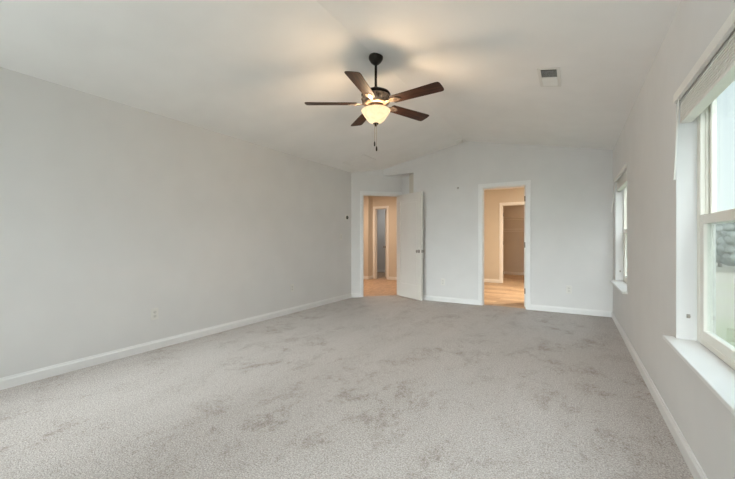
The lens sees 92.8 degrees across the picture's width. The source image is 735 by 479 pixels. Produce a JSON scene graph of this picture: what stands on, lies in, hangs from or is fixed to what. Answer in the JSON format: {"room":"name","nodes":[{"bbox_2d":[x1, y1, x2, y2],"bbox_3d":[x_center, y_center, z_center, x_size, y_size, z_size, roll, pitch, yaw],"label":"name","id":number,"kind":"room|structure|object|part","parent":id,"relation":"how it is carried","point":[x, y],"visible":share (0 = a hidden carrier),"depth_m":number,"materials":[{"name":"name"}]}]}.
{"room":"empty bedroom","nodes":[
{"label":"empty bedroom","id":0,"kind":"room"},
{"bbox_2d":[0,67,350,377],"bbox_3d":[-2.034,-0.060,4.027,0.115,2.490,6.603,0,0,30],"label":"wall","id":1,"kind":"structure","parent":0,"point":[112,213],"depth_m":3.46,"materials":[{"name":"paint"}]},
{"bbox_2d":[151,308,157,319],"bbox_3d":[-2.200,0.771,3.619,0.010,0.120,0.074,0,0,30],"label":"wall outlet","id":2,"kind":"object","parent":1,"relation":"attached to","point":[154,312],"visible":1,"depth_m":3.62,"materials":[{"name":"white plastic"}]},
{"bbox_2d":[0,293,351,389],"bbox_3d":[-1.940,1.091,4.060,0.014,0.088,6.453,0,0,30],"label":"baseboard","id":3,"kind":"structure","parent":1,"relation":"attached to","point":[50,371],"depth_m":3.48,"materials":[{"name":"paint"}]},
{"bbox_2d":[0,0,680,190],"bbox_3d":[1.736,-1.581,5.593,5.045,0.552,13.110,0,0,30],"label":"ceiling","id":4,"kind":"structure","parent":0,"point":[246,70],"depth_m":2.99,"materials":[{"name":"paint"}]},
{"bbox_2d":[305,53,443,150],"bbox_3d":[0.102,-1.281,3.276,1.264,0.904,1.288,0,0,30],"label":"ceiling fan","id":5,"kind":"object","parent":4,"relation":"hanging from","point":[375,100],"visible":1,"depth_m":3.22,"materials":[{"name":"brown wood"}]},
{"bbox_3d":[-0.343,-1.281,3.304,0.493,0.032,0.134,0,0,0],"label":"blade","id":6,"kind":"part","parent":5,"relation":"part of","materials":[{"name":"brown wood"}]},
{"bbox_3d":[-0.054,-1.281,3.707,0.134,0.032,0.493,0,0,-18],"label":"blade","id":7,"kind":"part","parent":5,"relation":"part of","materials":[{"name":"brown wood"}]},
{"bbox_3d":[-0.048,-1.281,2.905,0.134,0.032,0.493,0,0,18],"label":"blade","id":8,"kind":"part","parent":5,"relation":"part of","materials":[{"name":"brown wood"}]},
{"bbox_3d":[0.079,-1.161,3.307,0.276,0.127,0.276,0,0,30],"label":"lamp shade","id":9,"kind":"part","parent":5,"relation":"part of","materials":[{"name":"beige glass"}]},
{"bbox_3d":[0.418,-1.281,3.557,0.493,0.032,0.134,0,0,-36],"label":"blade","id":10,"kind":"part","parent":5,"relation":"part of","materials":[{"name":"brown wood"}]},
{"bbox_3d":[0.422,-1.281,3.061,0.493,0.032,0.134,0,0,36],"label":"blade","id":11,"kind":"part","parent":5,"relation":"part of","materials":[{"name":"brown wood"}]},
{"bbox_2d":[537,67,560,86],"bbox_3d":[1.622,-1.441,3.118,0.173,0.041,0.410,0,0,30],"label":"ceiling vent","id":12,"kind":"object","parent":4,"relation":"in","point":[548,77],"visible":1,"depth_m":3.10,"materials":[{"name":"white plastic"}]},
{"bbox_2d":[0,272,693,478],"bbox_3d":[0.239,1.160,6.554,8.600,0.050,12.960,0,0,30],"label":"floor","id":13,"kind":"structure","parent":0,"point":[390,386],"depth_m":2.41,"materials":[{"name":"carpet"}]},
{"bbox_2d":[364,196,372,279],"bbox_3d":[-0.952,-0.060,10.661,2.400,2.490,0.250,0,0,30],"label":"wall","id":14,"kind":"structure","parent":0,"point":[368,200],"depth_m":10.01,"materials":[{"name":"paint"}]},
{"bbox_2d":[351,170,401,292],"bbox_3d":[0.177,-0.107,7.038,1.055,2.584,0.115,0,0,-15],"label":"wall","id":15,"kind":"structure","parent":0,"point":[375,180],"depth_m":6.88,"materials":[{"name":"paint"}]},
{"bbox_2d":[351,293,359,297],"bbox_3d":[-0.231,1.091,6.865,0.177,0.088,0.014,0,0,-15],"label":"baseboard","id":16,"kind":"structure","parent":15,"relation":"attached to","point":[353,294],"depth_m":6.86,"materials":[{"name":"paint"}]},
{"bbox_2d":[360,191,401,296],"bbox_3d":[0.262,0.088,7.061,0.876,2.093,0.149,0,0,-15],"label":"trim","id":17,"kind":"structure","parent":15,"relation":"attached to","point":[362,193],"depth_m":6.89,"materials":[{"name":"paint"}]},
{"bbox_2d":[377,209,386,272],"bbox_3d":[1.020,-0.060,11.855,4.400,2.490,0.100,0,0,30],"label":"wall","id":18,"kind":"structure","parent":0,"point":[380,212],"depth_m":12.11,"materials":[{"name":"paint"}]},
{"bbox_2d":[373,196,396,276],"bbox_3d":[0.090,-0.060,10.264,4.400,2.490,0.115,0,0,30],"label":"wall","id":19,"kind":"structure","parent":0,"point":[391,202],"depth_m":9.86,"materials":[{"name":"paint"}]},
{"bbox_2d":[373,206,388,279],"bbox_3d":[0.412,0.091,10.076,0.511,2.088,0.149,0,0,30],"label":"trim","id":20,"kind":"structure","parent":19,"relation":"attached to","point":[376,208],"depth_m":10.11,"materials":[{"name":"paint"}]},
{"bbox_2d":[383,210,386,277],"bbox_3d":[0.576,0.124,10.242,0.167,1.998,0.409,0,0,-11],"label":"door","id":21,"kind":"structure","parent":19,"relation":"in","point":[385,246],"depth_m":10.35,"materials":[{"name":"paint"}]},
{"bbox_3d":[0.577,0.060,10.238,0.027,1.601,0.180,0,0,-11],"label":"panel","id":22,"kind":"part","parent":21,"relation":"part of","materials":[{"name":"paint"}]},
{"bbox_2d":[402,176,408,194],"bbox_3d":[0.896,-0.090,7.062,0.390,2.550,0.100,0,0,30],"label":"wall","id":23,"kind":"structure","parent":0,"point":[405,180],"depth_m":7.08,"materials":[{"name":"paint"}]},
{"bbox_2d":[409,174,412,192],"bbox_3d":[2.358,-0.060,9.388,0.100,2.490,5.930,0,0,30],"label":"wall","id":24,"kind":"structure","parent":0,"point":[410,175],"depth_m":6.83,"materials":[{"name":"paint"}]},
{"bbox_2d":[383,141,612,310],"bbox_3d":[1.968,-0.276,6.118,3.802,2.922,0.120,0,0,30],"label":"wall","id":25,"kind":"structure","parent":0,"point":[572,188],"depth_m":5.61,"materials":[{"name":"paint"}]},
{"bbox_2d":[397,191,423,300],"bbox_3d":[0.807,0.119,6.756,0.167,2.008,0.788,0,0,-30],"label":"door","id":26,"kind":"structure","parent":25,"relation":"in","point":[410,250],"depth_m":6.70,"materials":[{"name":"paint"}]},
{"bbox_3d":[0.807,0.056,6.756,0.027,1.611,0.550,0,0,-30],"label":"panel","id":27,"kind":"part","parent":26,"relation":"part of","materials":[{"name":"paint"}]},
{"bbox_2d":[423,295,477,304],"bbox_3d":[1.398,1.091,6.373,1.211,0.088,0.014,0,0,30],"label":"baseboard","id":28,"kind":"structure","parent":25,"relation":"attached to","point":[425,297],"depth_m":6.30,"materials":[{"name":"paint"}]},
{"bbox_2d":[478,180,530,309],"bbox_3d":[2.310,0.088,5.915,0.826,2.093,0.149,0,0,30],"label":"trim","id":29,"kind":"structure","parent":25,"relation":"attached to","point":[527,183],"depth_m":5.82,"materials":[{"name":"paint"}]},
{"bbox_2d":[524,186,524,306],"bbox_3d":[2.795,0.119,6.101,0.167,2.008,0.672,0,0,31],"label":"door","id":30,"kind":"structure","parent":25,"relation":"in","point":[524,186],"depth_m":5.83,"materials":[{"name":"paint"}]},
{"bbox_2d":[566,286,571,293],"bbox_3d":[3.098,0.770,5.382,0.074,0.120,0.010,0,0,30],"label":"wall outlet","id":31,"kind":"object","parent":25,"relation":"attached to","point":[568,288],"visible":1,"depth_m":5.38,"materials":[{"name":"white plastic"}]},
{"bbox_2d":[531,304,611,316],"bbox_3d":[3.105,1.091,5.376,1.091,0.088,0.014,0,0,30],"label":"baseboard","id":32,"kind":"structure","parent":25,"relation":"attached to","point":[602,313],"depth_m":5.35,"materials":[{"name":"paint"}]},
{"bbox_2d":[484,188,523,282],"bbox_3d":[4.220,-0.060,8.759,3.750,2.490,0.115,0,0,30],"label":"wall","id":33,"kind":"structure","parent":0,"point":[492,198],"depth_m":9.22,"materials":[{"name":"paint"}]},
{"bbox_2d":[484,279,498,282],"bbox_3d":[3.006,1.091,9.394,1.012,0.088,0.014,0,0,30],"label":"baseboard","id":34,"kind":"structure","parent":33,"relation":"attached to","point":[485,280],"depth_m":9.22,"materials":[{"name":"paint"}]},
{"bbox_2d":[499,202,523,282],"bbox_3d":[3.836,0.088,8.983,0.836,2.093,0.149,0,0,30],"label":"trim","id":35,"kind":"structure","parent":33,"relation":"attached to","point":[501,214],"depth_m":9.12,"materials":[{"name":"paint"}]},
{"bbox_2d":[503,205,523,274],"bbox_3d":[5.275,-0.060,11.059,3.250,2.490,0.100,0,0,30],"label":"wall","id":36,"kind":"structure","parent":0,"point":[513,247],"depth_m":11.32,"materials":[{"name":"paint"}]},
{"bbox_2d":[503,217,523,219],"bbox_3d":[5.128,-0.555,10.907,3.053,0.308,0.312,0,0,30],"label":"wire shelf","id":37,"kind":"object","parent":36,"relation":"attached to","point":[503,217],"visible":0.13,"depth_m":11.12,"materials":[{"name":"white metal"}]},
{"bbox_2d":[504,271,523,274],"bbox_3d":[5.203,1.091,11.036,3.150,0.088,0.014,0,0,30],"label":"baseboard","id":38,"kind":"structure","parent":36,"relation":"attached to","point":[511,273],"depth_m":11.29,"materials":[{"name":"paint"}]},
{"bbox_2d":[613,0,734,478],"bbox_3d":[1.897,-0.060,2.065,0.165,2.490,7.180,0,0,30],"label":"wall","id":39,"kind":"structure","parent":0,"point":[661,283],"depth_m":2.12,"materials":[{"name":"paint"}]},
{"bbox_2d":[611,186,627,293],"bbox_3d":[3.143,-0.125,4.261,0.204,1.420,1.280,0,0,30],"label":"window","id":40,"kind":"structure","parent":39,"relation":"in","point":[621,286],"depth_m":4.66,"materials":[{"name":"plastic"}]},
{"bbox_2d":[611,163,626,271],"bbox_3d":[3.103,-0.195,4.285,0.128,1.276,1.170,0,0,30],"label":"window blind","id":41,"kind":"object","parent":40,"relation":"attached to","point":[621,178],"visible":0.62,"depth_m":4.32,"materials":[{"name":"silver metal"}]},
{"bbox_3d":[3.134,-0.665,4.267,0.054,0.020,1.146,0,0,30],"label":"rail","id":42,"kind":"part","parent":41,"relation":"part of","materials":[{"name":"white plastic"}]},
{"bbox_3d":[3.116,0.574,4.277,0.142,0.022,1.280,0,0,30],"label":"sill","id":43,"kind":"part","parent":40,"relation":"part of","materials":[{"name":"paint"}]},
{"bbox_3d":[3.204,-0.136,4.226,0.064,1.398,1.170,0,0,30],"label":"frame","id":44,"kind":"part","parent":40,"relation":"part of","materials":[{"name":"plastic"}]},
{"bbox_3d":[3.192,0.203,4.233,0.034,0.676,1.090,0,0,30],"label":"sash","id":45,"kind":"part","parent":40,"relation":"part of","materials":[{"name":"plastic"}]},
{"bbox_3d":[3.192,0.201,4.233,0.006,0.583,0.978,0,0,30],"label":"pane","id":46,"kind":"part","parent":40,"relation":"part of","materials":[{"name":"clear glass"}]},
{"bbox_2d":[612,311,707,478],"bbox_3d":[1.829,1.091,2.125,0.014,0.088,6.915,0,0,30],"label":"baseboard","id":47,"kind":"structure","parent":39,"relation":"attached to","point":[696,470],"depth_m":2.13,"materials":[{"name":"paint"}]},
{"bbox_2d":[663,98,734,415],"bbox_3d":[1.507,-0.125,1.462,0.204,1.420,1.295,0,0,30],"label":"window","id":48,"kind":"structure","parent":39,"relation":"in","point":[713,372],"depth_m":1.86,"materials":[{"name":"plastic"}]},
{"bbox_3d":[1.480,0.574,1.477,0.142,0.022,1.295,0,0,30],"label":"sill","id":49,"kind":"part","parent":48,"relation":"part of","materials":[{"name":"paint"}]},
{"bbox_2d":[673,8,734,317],"bbox_3d":[1.479,-0.195,1.478,0.101,1.276,1.185,0,0,30],"label":"window blind","id":50,"kind":"object","parent":48,"relation":"attached to","point":[713,72],"visible":1,"depth_m":1.56,"materials":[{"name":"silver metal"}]},
{"bbox_3d":[1.498,-0.665,1.467,0.054,0.020,1.161,0,0,30],"label":"rail","id":51,"kind":"part","parent":50,"relation":"part of","materials":[{"name":"white plastic"}]},
{"bbox_3d":[1.568,-0.136,1.426,0.064,1.398,1.185,0,0,30],"label":"frame","id":52,"kind":"part","parent":48,"relation":"part of","materials":[{"name":"plastic"}]},
{"bbox_3d":[1.556,0.203,1.433,0.034,0.676,1.105,0,0,30],"label":"sash","id":53,"kind":"part","parent":48,"relation":"part of","materials":[{"name":"plastic"}]},
{"bbox_3d":[1.583,-0.443,1.417,0.024,0.724,1.105,0,0,30],"label":"sash","id":54,"kind":"part","parent":48,"relation":"part of","materials":[{"name":"plastic"}]},
{"label":"outside","id":55,"kind":"structure","parent":0,"visible":0},
{"bbox_2d":[716,263,734,346],"bbox_3d":[145.726,4.685,30.673,219.301,0.500,320.000,0,0,30],"label":"field","id":56,"kind":"structure","parent":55,"point":[725,275],"depth_m":24.26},
{"bbox_2d":[716,224,724,266],"bbox_3d":[56.898,0.228,56.456,4.750,8.639,4.385,0,0,-23],"label":"tree","id":57,"kind":"object","parent":56,"relation":"on","point":[719,227],"visible":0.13,"depth_m":55.21,"materials":[{"name":"green plant"}]},
{"bbox_2d":[716,222,734,265],"bbox_3d":[51.038,0.732,47.993,4.111,7.630,3.876,0,0,11],"label":"tree","id":58,"kind":"object","parent":56,"relation":"on","point":[726,250],"visible":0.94,"depth_m":47.90,"materials":[{"name":"green plant"}]}
]}

